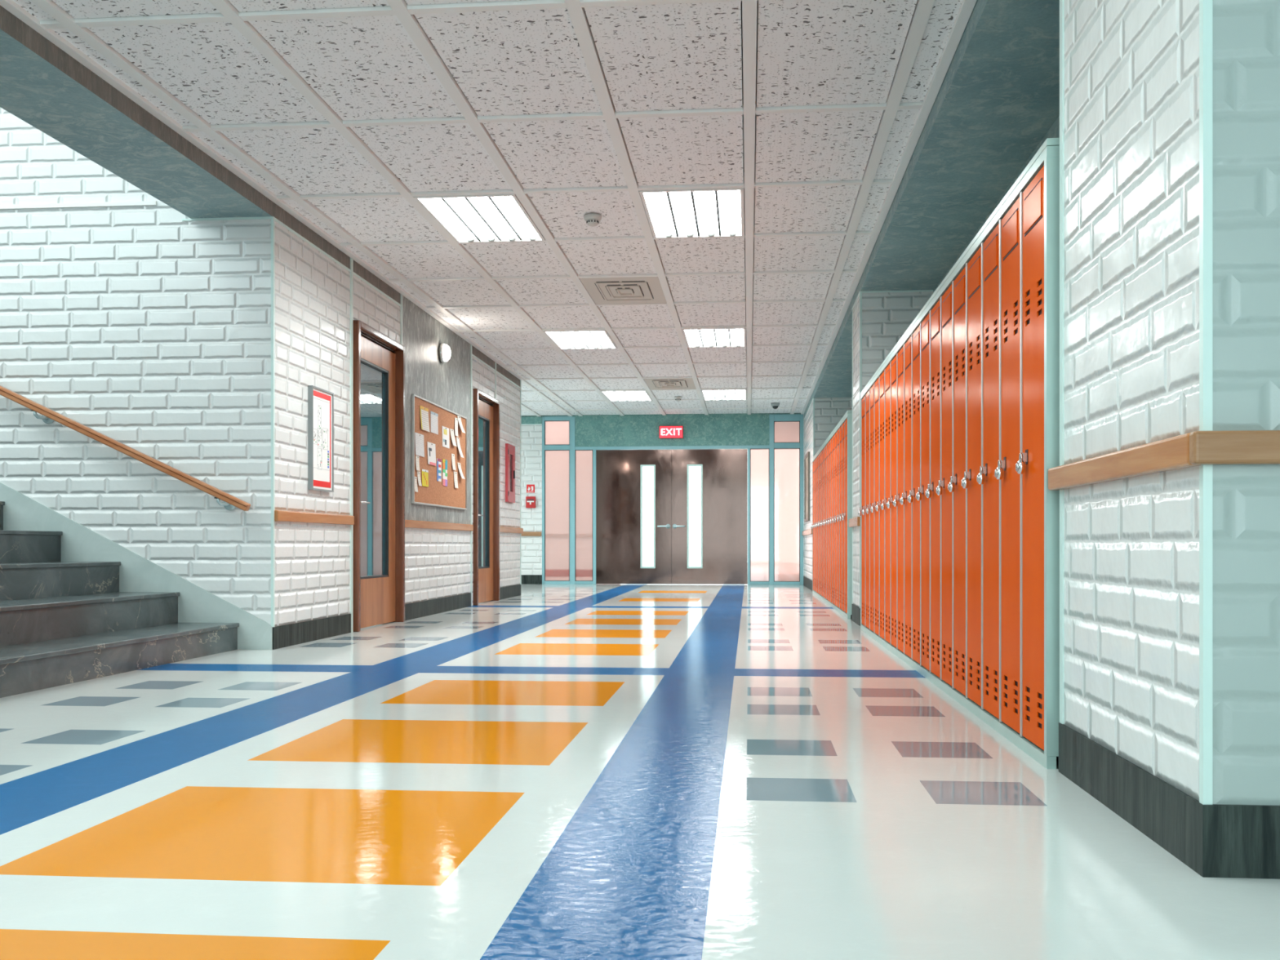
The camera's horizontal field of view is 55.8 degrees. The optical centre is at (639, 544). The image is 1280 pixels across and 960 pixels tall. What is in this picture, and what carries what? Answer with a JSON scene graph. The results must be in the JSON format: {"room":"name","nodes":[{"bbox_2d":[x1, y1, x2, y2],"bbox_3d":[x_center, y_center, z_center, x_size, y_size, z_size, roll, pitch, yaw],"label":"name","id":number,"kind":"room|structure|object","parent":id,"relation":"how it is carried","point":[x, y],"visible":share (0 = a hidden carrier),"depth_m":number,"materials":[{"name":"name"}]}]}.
{"room":"school corridor","nodes":[
{"label":"school corridor","id":0,"kind":"room"},
{"bbox_2d":[0,106,249,613],"bbox_3d":[-4.869,-2.020,7.025,5.440,5.200,0.120,0,0,5],"label":"wall","id":1,"kind":"structure","parent":0,"point":[131,324],"depth_m":6.79,"materials":[{"name":"white brick"}]},
{"bbox_2d":[0,200,156,209],"bbox_3d":[-5.144,-1.911,6.984,4.900,0.023,0.012,0,0,5],"label":"trim","id":2,"kind":"structure","parent":1,"relation":"attached to","point":[136,202],"depth_m":6.80,"materials":[{"name":"white paint"}]},
{"bbox_2d":[0,385,250,511],"bbox_3d":[-4.568,-1.326,6.884,4.878,2.280,0.106,0,0,5],"label":"handrail","id":3,"kind":"object","parent":1,"relation":"attached to","point":[230,502],"visible":1,"depth_m":6.68,"materials":[{"name":"brown wood"}]},
{"bbox_2d":[249,201,519,626],"bbox_3d":[-4.482,-0.730,10.595,5.570,2.620,7.300,0,0,5],"label":"wall","id":4,"kind":"structure","parent":0,"point":[313,291],"depth_m":7.51,"materials":[{"name":"white brick"}]},
{"bbox_2d":[0,5,272,218],"bbox_3d":[-2.517,-1.930,3.992,0.471,0.220,5.500,0,0,5],"label":"soffit","id":5,"kind":"object","parent":4,"relation":"attached to","point":[42,85],"depth_m":5.32,"materials":[{"name":"teal paint"}]},
{"bbox_2d":[274,510,354,524],"bbox_3d":[-1.965,-0.163,7.364,0.031,0.062,1.305,0,0,5],"label":"wall rail","id":6,"kind":"object","parent":4,"relation":"attached to","point":[279,515],"visible":1,"depth_m":7.24,"materials":[{"name":"brown wood"}]},
{"bbox_2d":[307,385,333,492],"bbox_3d":[-1.957,-0.643,7.426,0.030,0.623,0.370,0,0,5],"label":"evacuation plan","id":7,"kind":"object","parent":4,"relation":"attached to","point":[320,401],"visible":1,"depth_m":7.38,"materials":[{"name":"white paper"}]},
{"bbox_2d":[182,216,521,632],"bbox_3d":[-1.964,-0.662,10.367,0.528,2.485,7.314,0,0,5],"label":"trim","id":8,"kind":"structure","parent":4,"relation":"attached to","point":[273,219],"depth_m":8.01,"materials":[{"name":"teal"}]},
{"bbox_2d":[353,320,404,631],"bbox_3d":[-1.909,-0.463,8.614,0.171,2.086,1.095,0,0,5],"label":"door","id":9,"kind":"structure","parent":4,"relation":"in","point":[379,360],"depth_m":8.71,"materials":[{"name":"brown wood"}]},
{"bbox_2d":[272,584,520,649],"bbox_3d":[-4.380,0.517,10.589,5.376,0.125,7.314,0,0,5],"label":"baseboard","id":10,"kind":"structure","parent":4,"relation":"attached to","point":[286,635],"depth_m":7.79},
{"bbox_2d":[411,394,466,510],"bbox_3d":[-1.696,-0.753,10.349,0.024,0.861,1.780,0,0,5],"label":"cork board","id":11,"kind":"object","parent":4,"relation":"attached to","point":[437,495],"depth_m":10.31,"materials":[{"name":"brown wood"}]},
{"bbox_2d":[414,431,424,457],"bbox_3d":[-1.753,-0.798,9.643,0.010,0.178,0.265,0,0,5],"label":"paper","id":12,"kind":"object","parent":11,"relation":"attached to","point":[419,438],"visible":1,"depth_m":9.63,"materials":[{"name":"paper"}]},
{"bbox_2d":[419,405,429,431],"bbox_3d":[-1.738,-1.020,9.784,0.013,0.189,0.259,0,0,5],"label":"sheet","id":13,"kind":"object","parent":11,"relation":"attached to","point":[424,411],"visible":1,"depth_m":9.78,"materials":[{"name":"paper"}]},
{"bbox_2d":[422,469,428,487],"bbox_3d":[-1.738,-0.542,9.805,0.010,0.136,0.191,0,0,5],"label":"card","id":14,"kind":"object","parent":11,"relation":"attached to","point":[424,473],"visible":1,"depth_m":9.80,"materials":[{"name":"yellow paper"}]},
{"bbox_2d":[426,441,435,466],"bbox_3d":[-1.720,-0.752,10.007,0.010,0.183,0.267,0,0,5],"label":"drawing","id":15,"kind":"object","parent":11,"relation":"attached to","point":[431,446],"visible":1,"depth_m":10.00,"materials":[{"name":"white paper"}]},
{"bbox_2d":[428,447,435,466],"bbox_3d":[-1.719,-0.730,10.021,0.005,0.137,0.213,0,0,5],"label":"print","id":16,"kind":"object","parent":15,"relation":"attached to","point":[432,451],"depth_m":10.02,"materials":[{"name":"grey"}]},
{"bbox_2d":[430,410,438,434],"bbox_3d":[-1.712,-1.018,10.097,0.010,0.173,0.243,0,0,5],"label":"letter","id":17,"kind":"object","parent":11,"relation":"attached to","point":[433,416],"visible":1,"depth_m":10.10,"materials":[{"name":"paper"}]},
{"bbox_2d":[442,426,449,448],"bbox_3d":[-1.677,-0.932,10.478,0.010,0.175,0.252,0,0,5],"label":"flyer","id":18,"kind":"object","parent":11,"relation":"attached to","point":[445,430],"visible":1,"depth_m":10.48,"materials":[{"name":"white paper"}]},
{"bbox_2d":[404,519,473,531],"bbox_3d":[-1.698,-0.163,10.319,0.031,0.062,2.320,0,0,5],"label":"wall rail","id":19,"kind":"object","parent":4,"relation":"attached to","point":[408,523],"visible":1,"depth_m":10.14,"materials":[{"name":"brown wood"}]},
{"bbox_2d":[438,342,450,363],"bbox_3d":[-1.666,-1.645,10.361,0.083,0.170,0.170,0,0,5],"label":"wall lamp","id":20,"kind":"object","parent":4,"relation":"attached to","point":[444,351],"visible":1,"depth_m":10.31,"materials":[{"name":"white glass"}]},
{"bbox_2d":[473,388,499,605],"bbox_3d":[-1.594,-0.463,12.117,0.171,2.086,1.050,0,0,5],"label":"door","id":21,"kind":"structure","parent":4,"relation":"in","point":[486,407],"depth_m":12.32,"materials":[{"name":"brown wood"}]},
{"bbox_2d":[0,0,977,414],"bbox_3d":[-0.248,-1.915,7.477,3.421,0.029,20.650,0,0,5],"label":"trim","id":22,"kind":"structure","parent":4,"relation":"attached to","point":[966,9],"depth_m":5.76,"materials":[{"name":"white metal"}]},
{"bbox_2d":[505,443,515,502],"bbox_3d":[-1.419,-0.785,13.311,0.045,0.630,0.400,0,0,5],"label":"fire extinguisher cabinet","id":23,"kind":"object","parent":4,"relation":"attached to","point":[509,449],"visible":1,"depth_m":13.20,"materials":[{"name":"red metal"}]},
{"bbox_2d":[499,526,523,533],"bbox_3d":[-1.427,-0.163,13.332,0.031,0.062,1.360,0,0,5],"label":"wall rail","id":24,"kind":"object","parent":4,"relation":"attached to","point":[502,529],"visible":1,"depth_m":13.29,"materials":[{"name":"brown wood"}]},
{"bbox_2d":[12,0,962,416],"bbox_3d":[-2.346,-1.920,7.666,7.639,0.030,20.650,0,0,5],"label":"ceiling","id":25,"kind":"structure","parent":0,"point":[348,112],"depth_m":5.68,"materials":[{"name":"tile"}]},
{"bbox_2d":[413,194,545,243],"bbox_3d":[-0.915,-1.940,7.096,0.620,0.099,1.054,0,0,5],"label":"ceiling light","id":26,"kind":"object","parent":25,"relation":"attached to","point":[491,218],"visible":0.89,"depth_m":7.13,"materials":[{"name":"white paint"}]},
{"bbox_2d":[542,329,617,349],"bbox_3d":[-0.541,-1.940,11.249,0.620,0.099,1.042,0,0,5],"label":"ceiling light","id":27,"kind":"object","parent":25,"relation":"attached to","point":[597,339],"visible":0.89,"depth_m":11.36,"materials":[{"name":"white paint"}]},
{"bbox_2d":[583,213,601,226],"bbox_3d":[-0.275,-1.883,7.033,0.104,0.060,0.104,0,0,5],"label":"smoke detector","id":28,"kind":"object","parent":25,"relation":"attached to","point":[593,220],"visible":1,"depth_m":7.00,"materials":[{"name":"grey plastic"}]},
{"bbox_2d":[579,276,666,304],"bbox_3d":[-0.112,-1.917,9.102,0.564,0.036,0.964,0,0,5],"label":"ceiling vent","id":29,"kind":"object","parent":25,"relation":"in","point":[631,290],"visible":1,"depth_m":9.07,"materials":[{"name":"beige metal"}]},
{"bbox_2d":[600,390,652,401],"bbox_3d":[-0.161,-1.940,15.472,0.620,0.099,1.082,0,0,5],"label":"ceiling light","id":30,"kind":"object","parent":25,"relation":"attached to","point":[641,395],"visible":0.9,"depth_m":15.66,"materials":[{"name":"white paint"}]},
{"bbox_2d":[643,377,696,390],"bbox_3d":[0.361,-1.917,14.351,0.564,0.036,1.024,0,0,5],"label":"ceiling vent","id":31,"kind":"object","parent":25,"relation":"in","point":[664,383],"visible":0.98,"depth_m":14.29,"materials":[{"name":"beige metal"}]},
{"bbox_2d":[636,170,745,238],"bbox_3d":[0.320,-1.940,6.984,0.620,0.099,1.054,0,0,5],"label":"ceiling light","id":32,"kind":"object","parent":25,"relation":"attached to","point":[707,212],"visible":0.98,"depth_m":7.03,"materials":[{"name":"white paint"}]},
{"bbox_2d":[728,229,737,236],"bbox_3d":[0.568,-1.909,7.415,0.052,0.036,0.051,0,0,5],"label":"socket","id":33,"kind":"object","parent":32,"relation":"attached to","point":[731,233],"depth_m":7.40,"materials":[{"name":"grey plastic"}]},
{"bbox_2d":[682,317,746,347],"bbox_3d":[0.694,-1.940,11.138,0.620,0.099,1.042,0,0,5],"label":"ceiling light","id":34,"kind":"object","parent":25,"relation":"attached to","point":[699,337],"visible":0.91,"depth_m":11.24,"materials":[{"name":"white paint"}]},
{"bbox_2d":[701,389,746,400],"bbox_3d":[1.075,-1.940,15.361,0.620,0.099,1.082,0,0,5],"label":"ceiling light","id":35,"kind":"object","parent":25,"relation":"attached to","point":[712,394],"visible":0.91,"depth_m":15.58,"materials":[{"name":"white paint"}]},
{"bbox_2d":[545,421,592,569],"bbox_3d":[-2.014,-0.920,20.273,2.950,3.000,4.220,0,0,5],"label":"wall","id":36,"kind":"structure","parent":0,"point":[557,462],"depth_m":22.21,"materials":[{"name":"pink paint"}]},
{"bbox_2d":[545,533,592,537],"bbox_3d":[-1.792,-0.165,22.235,2.840,0.070,0.030,0,0,5],"label":"wall rail","id":37,"kind":"object","parent":36,"relation":"attached to","point":[547,535],"visible":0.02,"depth_m":22.18,"materials":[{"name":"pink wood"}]},
{"bbox_2d":[545,569,592,576],"bbox_3d":[-1.787,0.515,22.242,2.850,0.130,0.015,0,0,5],"label":"baseboard","id":38,"kind":"structure","parent":36,"relation":"attached to","point":[548,572],"depth_m":22.20,"materials":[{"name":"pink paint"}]},
{"bbox_2d":[0,562,1279,959],"bbox_3d":[0.166,0.640,18.560,15.000,0.120,43.000,0,0,5],"label":"floor","id":39,"kind":"structure","parent":0,"point":[598,771],"depth_m":2.65,"materials":[{"name":"white tile"}]},
{"bbox_2d":[0,482,272,697],"bbox_3d":[-4.857,-0.787,4.213,5.169,2.734,5.480,0,0,5],"label":"staircase","id":40,"kind":"structure","parent":39,"relation":"on","point":[77,605],"depth_m":6.20,"materials":[{"name":"stone"}]},
{"bbox_2d":[812,410,852,618],"bbox_3d":[2.122,-0.237,12.060,0.528,1.634,5.262,0,0,5],"label":"tall cabinet","id":41,"kind":"object","parent":39,"relation":"on","point":[848,415],"visible":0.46,"depth_m":9.46,"materials":[{"name":"metal"}]},
{"bbox_2d":[812,462,813,590],"bbox_3d":[2.327,-0.230,14.507,0.512,1.550,0.287,0,0,5],"label":"locker","id":42,"kind":"object","parent":41,"relation":"in","point":[813,462],"visible":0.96,"depth_m":14.55,"materials":[{"name":"orange metal"}]},
{"bbox_2d":[813,459,815,591],"bbox_3d":[2.301,-0.230,14.219,0.512,1.550,0.287,0,0,5],"label":"locker","id":43,"kind":"object","parent":41,"relation":"in","point":[815,460],"visible":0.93,"depth_m":14.19,"materials":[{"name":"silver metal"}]},
{"bbox_2d":[814,458,816,591],"bbox_3d":[2.275,-0.230,13.932,0.512,1.550,0.287,0,0,5],"label":"locker","id":44,"kind":"object","parent":41,"relation":"in","point":[815,459],"visible":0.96,"depth_m":14.02,"materials":[{"name":"orange metal"}]},
{"bbox_2d":[816,457,817,592],"bbox_3d":[2.249,-0.230,13.644,0.512,1.550,0.287,0,0,5],"label":"locker","id":45,"kind":"object","parent":41,"relation":"in","point":[816,457],"visible":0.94,"depth_m":13.71,"materials":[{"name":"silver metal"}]},
{"bbox_2d":[817,454,819,594],"bbox_3d":[2.223,-0.230,13.356,0.512,1.550,0.287,0,0,5],"label":"locker","id":46,"kind":"object","parent":41,"relation":"in","point":[819,455],"visible":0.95,"depth_m":13.36,"materials":[{"name":"orange metal"}]},
{"bbox_2d":[818,452,821,595],"bbox_3d":[2.197,-0.230,13.068,0.512,1.550,0.287,0,0,5],"label":"locker","id":47,"kind":"object","parent":41,"relation":"in","point":[820,452],"visible":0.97,"depth_m":13.15,"materials":[{"name":"orange metal"}]},
{"bbox_2d":[820,450,822,595],"bbox_3d":[2.171,-0.230,12.780,0.512,1.550,0.287,0,0,5],"label":"locker","id":48,"kind":"object","parent":41,"relation":"in","point":[822,451],"visible":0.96,"depth_m":12.85,"materials":[{"name":"orange metal"}]},
{"bbox_2d":[822,448,824,597],"bbox_3d":[2.146,-0.230,12.492,0.512,1.550,0.287,0,0,5],"label":"locker","id":49,"kind":"object","parent":41,"relation":"in","point":[824,448],"visible":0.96,"depth_m":12.49,"materials":[{"name":"orange metal"}]},
{"bbox_2d":[824,446,826,598],"bbox_3d":[2.119,-0.230,12.205,0.512,1.550,0.287,0,0,5],"label":"locker","id":50,"kind":"object","parent":41,"relation":"in","point":[824,446],"visible":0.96,"depth_m":12.26,"materials":[{"name":"orange metal"}]},
{"bbox_2d":[826,443,828,599],"bbox_3d":[2.094,-0.230,11.917,0.512,1.550,0.287,0,0,5],"label":"locker","id":51,"kind":"object","parent":41,"relation":"in","point":[827,445],"visible":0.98,"depth_m":11.97,"materials":[{"name":"orange metal"}]},
{"bbox_2d":[827,440,830,601],"bbox_3d":[2.068,-0.230,11.629,0.512,1.550,0.287,0,0,5],"label":"locker","id":52,"kind":"object","parent":41,"relation":"in","point":[829,441],"visible":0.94,"depth_m":11.67,"materials":[{"name":"orange metal"}]},
{"bbox_2d":[829,437,832,603],"bbox_3d":[2.042,-0.230,11.341,0.512,1.550,0.287,0,0,5],"label":"locker","id":53,"kind":"object","parent":41,"relation":"in","point":[831,440],"visible":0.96,"depth_m":11.38,"materials":[{"name":"orange metal"}]},
{"bbox_2d":[831,435,834,604],"bbox_3d":[2.016,-0.230,11.053,0.512,1.550,0.287,0,0,5],"label":"locker","id":54,"kind":"object","parent":41,"relation":"in","point":[833,436],"visible":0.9,"depth_m":11.05,"materials":[{"name":"orange metal"}]},
{"bbox_2d":[834,432,836,605],"bbox_3d":[1.990,-0.230,10.765,0.512,1.550,0.287,0,0,5],"label":"locker","id":55,"kind":"object","parent":41,"relation":"in","point":[835,434],"visible":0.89,"depth_m":10.84,"materials":[{"name":"orange metal"}]},
{"bbox_2d":[836,429,839,607],"bbox_3d":[1.964,-0.230,10.477,0.512,1.550,0.287,0,0,5],"label":"locker","id":56,"kind":"object","parent":41,"relation":"in","point":[837,431],"visible":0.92,"depth_m":10.54,"materials":[{"name":"orange metal"}]},
{"bbox_2d":[839,426,841,608],"bbox_3d":[1.938,-0.230,10.190,0.512,1.550,0.287,0,0,5],"label":"locker","id":57,"kind":"object","parent":41,"relation":"in","point":[840,428],"visible":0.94,"depth_m":10.26,"materials":[{"name":"orange metal"}]},
{"bbox_2d":[841,422,844,611],"bbox_3d":[1.912,-0.230,9.902,0.512,1.550,0.287,0,0,5],"label":"locker","id":58,"kind":"object","parent":41,"relation":"in","point":[843,424],"visible":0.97,"depth_m":9.95,"materials":[{"name":"orange metal"}]},
{"bbox_2d":[844,418,847,613],"bbox_3d":[1.886,-0.230,9.614,0.512,1.550,0.287,0,0,5],"label":"locker","id":59,"kind":"object","parent":41,"relation":"in","point":[846,420],"visible":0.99,"depth_m":9.66,"materials":[{"name":"orange metal"}]},
{"bbox_2d":[860,137,1059,768],"bbox_3d":[1.551,-0.237,5.729,0.528,1.634,5.262,0,0,5],"label":"frame","id":60,"kind":"object","parent":39,"relation":"on","point":[1047,156],"visible":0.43,"depth_m":3.13,"materials":[{"name":"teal metal"}]},
{"bbox_2d":[860,395,865,626],"bbox_3d":[1.757,-0.230,8.176,0.512,1.550,0.287,0,0,5],"label":"locker","id":61,"kind":"object","parent":60,"relation":"in","point":[863,401],"visible":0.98,"depth_m":8.21,"materials":[{"name":"orange metal"}]},
{"bbox_2d":[864,390,869,628],"bbox_3d":[1.731,-0.230,7.888,0.512,1.550,0.287,0,0,5],"label":"locker","id":62,"kind":"object","parent":60,"relation":"in","point":[867,395],"visible":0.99,"depth_m":7.92,"materials":[{"name":"orange metal"}]},
{"bbox_2d":[869,384,874,631],"bbox_3d":[1.705,-0.230,7.600,0.512,1.550,0.287,0,0,5],"label":"locker","id":63,"kind":"object","parent":60,"relation":"in","point":[872,389],"visible":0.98,"depth_m":7.62,"materials":[{"name":"orange metal"}]},
{"bbox_2d":[873,377,879,635],"bbox_3d":[1.679,-0.230,7.312,0.512,1.550,0.287,0,0,5],"label":"locker","id":64,"kind":"object","parent":60,"relation":"in","point":[877,383],"visible":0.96,"depth_m":7.33,"materials":[{"name":"orange metal"}]},
{"bbox_2d":[878,371,884,639],"bbox_3d":[1.653,-0.230,7.024,0.512,1.550,0.287,0,0,5],"label":"locker","id":65,"kind":"object","parent":60,"relation":"in","point":[882,376],"visible":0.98,"depth_m":7.06,"materials":[{"name":"orange metal"}]},
{"bbox_2d":[884,363,890,643],"bbox_3d":[1.627,-0.230,6.737,0.512,1.550,0.287,0,0,5],"label":"locker","id":66,"kind":"object","parent":60,"relation":"in","point":[887,371],"visible":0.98,"depth_m":6.77,"materials":[{"name":"orange metal"}]},
{"bbox_2d":[889,355,896,647],"bbox_3d":[1.601,-0.230,6.449,0.512,1.550,0.287,0,0,5],"label":"locker","id":67,"kind":"object","parent":60,"relation":"in","point":[893,363],"visible":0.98,"depth_m":6.49,"materials":[{"name":"orange metal"}]},
{"bbox_2d":[896,346,903,652],"bbox_3d":[1.575,-0.230,6.161,0.512,1.550,0.287,0,0,5],"label":"locker","id":68,"kind":"object","parent":60,"relation":"in","point":[900,356],"visible":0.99,"depth_m":6.21,"materials":[{"name":"orange metal"}]},
{"bbox_2d":[903,335,911,657],"bbox_3d":[1.549,-0.230,5.873,0.512,1.550,0.287,0,0,5],"label":"locker","id":69,"kind":"object","parent":60,"relation":"in","point":[908,345],"visible":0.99,"depth_m":5.90,"materials":[{"name":"orange metal"}]},
{"bbox_2d":[911,325,919,663],"bbox_3d":[1.523,-0.230,5.585,0.512,1.550,0.287,0,0,5],"label":"locker","id":70,"kind":"object","parent":60,"relation":"in","point":[916,335],"visible":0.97,"depth_m":5.61,"materials":[{"name":"orange metal"}]},
{"bbox_2d":[920,312,929,671],"bbox_3d":[1.497,-0.230,5.298,0.512,1.550,0.287,0,0,5],"label":"locker","id":71,"kind":"object","parent":60,"relation":"in","point":[925,325],"visible":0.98,"depth_m":5.32,"materials":[{"name":"orange metal"}]},
{"bbox_2d":[929,298,940,678],"bbox_3d":[1.471,-0.230,5.010,0.512,1.550,0.287,0,0,5],"label":"locker","id":72,"kind":"object","parent":60,"relation":"in","point":[935,313],"visible":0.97,"depth_m":5.04,"materials":[{"name":"orange metal"}]},
{"bbox_2d":[940,284,951,686],"bbox_3d":[1.446,-0.230,4.722,0.512,1.550,0.287,0,0,5],"label":"locker","id":73,"kind":"object","parent":60,"relation":"in","point":[946,300],"visible":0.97,"depth_m":4.77,"materials":[{"name":"orange metal"}]},
{"bbox_2d":[951,266,965,695],"bbox_3d":[1.419,-0.230,4.434,0.512,1.550,0.287,0,0,5],"label":"locker","id":74,"kind":"object","parent":60,"relation":"in","point":[958,285],"visible":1,"depth_m":4.47,"materials":[{"name":"orange metal"}]},
{"bbox_2d":[947,475,954,492],"bbox_3d":[1.162,-0.228,4.522,0.021,0.060,0.039,0,0,5],"label":"padlock","id":75,"kind":"object","parent":74,"relation":"attached to","point":[951,485],"visible":1,"depth_m":4.51,"materials":[{"name":"silver metal"}]},
{"bbox_2d":[965,246,981,706],"bbox_3d":[1.394,-0.230,4.146,0.512,1.550,0.287,0,0,5],"label":"locker","id":76,"kind":"object","parent":60,"relation":"in","point":[973,268],"visible":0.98,"depth_m":4.16,"materials":[{"name":"orange metal"}]},
{"bbox_2d":[961,471,968,488],"bbox_3d":[1.136,-0.228,4.235,0.021,0.060,0.039,0,0,5],"label":"padlock","id":77,"kind":"object","parent":76,"relation":"attached to","point":[965,480],"visible":1,"depth_m":4.22,"materials":[{"name":"silver metal"}]},
{"bbox_2d":[981,223,999,719],"bbox_3d":[1.368,-0.230,3.858,0.512,1.550,0.287,0,0,5],"label":"locker","id":78,"kind":"object","parent":60,"relation":"in","point":[990,247],"visible":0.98,"depth_m":3.90,"materials":[{"name":"orange metal"}]},
{"bbox_2d":[976,466,984,484],"bbox_3d":[1.110,-0.228,3.947,0.021,0.060,0.039,0,0,5],"label":"padlock","id":79,"kind":"object","parent":78,"relation":"attached to","point":[980,477],"visible":1,"depth_m":3.94,"materials":[{"name":"silver metal"}]},
{"bbox_2d":[999,196,1019,733],"bbox_3d":[1.342,-0.230,3.571,0.512,1.550,0.287,0,0,5],"label":"locker","id":80,"kind":"object","parent":60,"relation":"in","point":[1009,225],"visible":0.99,"depth_m":3.60,"materials":[{"name":"orange metal"}]},
{"bbox_2d":[994,459,1003,479],"bbox_3d":[1.084,-0.228,3.659,0.021,0.060,0.039,0,0,5],"label":"padlock","id":81,"kind":"object","parent":80,"relation":"attached to","point":[998,473],"visible":1,"depth_m":3.65,"materials":[{"name":"silver metal"}]},
{"bbox_2d":[1019,165,1044,750],"bbox_3d":[1.316,-0.230,3.283,0.512,1.550,0.287,0,0,5],"label":"locker","id":82,"kind":"object","parent":60,"relation":"in","point":[1032,199],"visible":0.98,"depth_m":3.31,"materials":[{"name":"orange metal"}]},
{"bbox_2d":[1015,452,1025,474],"bbox_3d":[1.058,-0.228,3.371,0.021,0.060,0.039,0,0,5],"label":"padlock","id":83,"kind":"object","parent":82,"relation":"attached to","point":[1020,465],"visible":1,"depth_m":3.36,"materials":[{"name":"silver metal"}]},
{"bbox_2d":[521,408,804,576],"bbox_3d":[-1.241,-0.820,17.991,10.700,2.800,0.125,0,0,5],"label":"wall","id":84,"kind":"structure","parent":0,"point":[699,429],"depth_m":17.86,"materials":[{"name":"teal paint"}]},
{"bbox_2d":[525,496,535,507],"bbox_3d":[-1.619,-0.634,17.936,0.144,0.170,0.064,0,0,5],"label":"fire alarm","id":85,"kind":"object","parent":84,"relation":"attached to","point":[530,500],"visible":1,"depth_m":17.92,"materials":[{"name":"red paint"}]},
{"bbox_2d":[526,484,534,493],"bbox_3d":[-1.624,-0.837,17.964,0.120,0.120,0.008,0,0,5],"label":"sign","id":86,"kind":"object","parent":84,"relation":"attached to","point":[530,488],"visible":1,"depth_m":17.96,"materials":[{"name":"red plastic"}]},
{"bbox_2d":[521,574,542,584],"bbox_3d":[-3.916,0.512,18.169,4.940,0.135,0.012,0,0,5],"label":"baseboard","id":87,"kind":"structure","parent":84,"relation":"attached to","point":[526,579],"depth_m":17.96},
{"bbox_2d":[521,413,812,584],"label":"door frame","id":88,"kind":"structure","parent":84,"relation":"in","point":[773,418],"depth_m":17.77,"materials":[{"name":"teal metal"}]},
{"bbox_2d":[595,449,671,584],"bbox_3d":[-0.086,-0.414,17.843,1.128,1.979,0.117,0,0,5],"label":"door","id":89,"kind":"structure","parent":88,"relation":"attached to","point":[619,473],"depth_m":17.86,"materials":[{"name":"brown metal"}]},
{"bbox_2d":[671,448,747,584],"bbox_3d":[1.018,-0.414,17.738,1.112,1.979,0.105,0,0,5],"label":"door","id":90,"kind":"structure","parent":88,"relation":"attached to","point":[724,472],"depth_m":17.74,"materials":[{"name":"brown metal"}]},
{"bbox_2d":[659,426,683,438],"bbox_3d":[0.458,-1.655,17.753,0.350,0.180,0.068,0,0,5],"label":"exit sign","id":91,"kind":"object","parent":84,"relation":"attached to","point":[665,432],"visible":1,"depth_m":17.73,"materials":[{"name":"red paint"}]},
{"bbox_2d":[591,0,914,449],"bbox_3d":[-1.707,-2.230,11.700,10.900,0.380,29.000,0,0,5],"label":"ceiling","id":92,"kind":"structure","parent":0,"point":[741,1],"depth_m":15.42,"materials":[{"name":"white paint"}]},
{"bbox_2d":[804,397,852,580],"bbox_3d":[2.577,-0.620,16.259,0.625,2.400,2.650,0,0,5],"label":"wall","id":93,"kind":"structure","parent":0,"point":[828,411],"depth_m":14.97,"materials":[{"name":"white brick"}]},
{"bbox_2d":[804,451,809,521],"bbox_3d":[2.263,-0.774,16.383,0.022,0.907,1.040,0,0,5],"label":"framed picture","id":94,"kind":"object","parent":93,"relation":"attached to","point":[807,455],"visible":1,"depth_m":16.19,"materials":[{"name":"brown metal"}]},
{"bbox_2d":[803,0,1212,804],"bbox_3d":[1.940,-0.722,9.839,0.521,2.356,15.554,0,0,5],"label":"trim","id":95,"kind":"structure","parent":93,"relation":"attached to","point":[1205,6],"depth_m":2.12,"materials":[{"name":"teal"}]},
{"bbox_2d":[853,291,933,607],"bbox_3d":[1.920,-0.620,8.971,0.625,2.400,0.635,0,0,5],"label":"wall","id":96,"kind":"structure","parent":0,"point":[886,316],"depth_m":8.68,"materials":[{"name":"white brick"}]},
{"bbox_2d":[848,516,860,527],"bbox_3d":[1.593,-0.168,8.963,0.031,0.066,0.740,0,0,5],"label":"wall rail","id":97,"kind":"object","parent":96,"relation":"attached to","point":[855,522],"visible":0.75,"depth_m":8.78,"materials":[{"name":"brown wood"}]},
{"bbox_2d":[933,115,1059,293],"bbox_3d":[2.504,-0.730,5.899,1.310,2.620,18.000,0,0,5],"label":"wall","id":98,"kind":"structure","parent":0,"point":[1054,131],"depth_m":5.98,"materials":[{"name":"teal paint"}]},
{"bbox_2d":[804,0,1059,417],"bbox_3d":[2.307,-1.930,7.247,1.705,0.220,20.650,0,0,5],"label":"soffit","id":99,"kind":"object","parent":98,"relation":"attached to","point":[997,97],"depth_m":5.54,"materials":[{"name":"teal paint"}]},
{"bbox_2d":[803,576,1279,879],"bbox_3d":[2.532,0.517,9.773,1.711,0.126,15.538,0,0,5],"label":"baseboard","id":100,"kind":"structure","parent":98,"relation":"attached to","point":[1214,840],"depth_m":2.23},
{"bbox_2d":[1063,0,1279,805],"bbox_3d":[1.882,-0.730,2.529,1.705,2.620,0.976,0,0,5],"label":"wall","id":101,"kind":"structure","parent":0,"point":[1131,67],"depth_m":2.30,"materials":[{"name":"white brick"}]},
{"bbox_2d":[1048,432,1201,490],"bbox_3d":[1.022,-0.169,2.621,0.031,0.058,1.005,0,0,5],"label":"wall rail","id":102,"kind":"object","parent":101,"relation":"attached to","point":[1172,453],"visible":0.78,"depth_m":2.48,"materials":[{"name":"brown wood"}]},
{"bbox_2d":[1189,430,1279,464],"bbox_3d":[1.798,-0.169,2.032,1.683,0.058,0.030,0,0,5],"label":"wall rail","id":103,"kind":"object","parent":101,"relation":"attached to","point":[1228,446],"visible":1,"depth_m":2.09,"materials":[{"name":"brown wood"}]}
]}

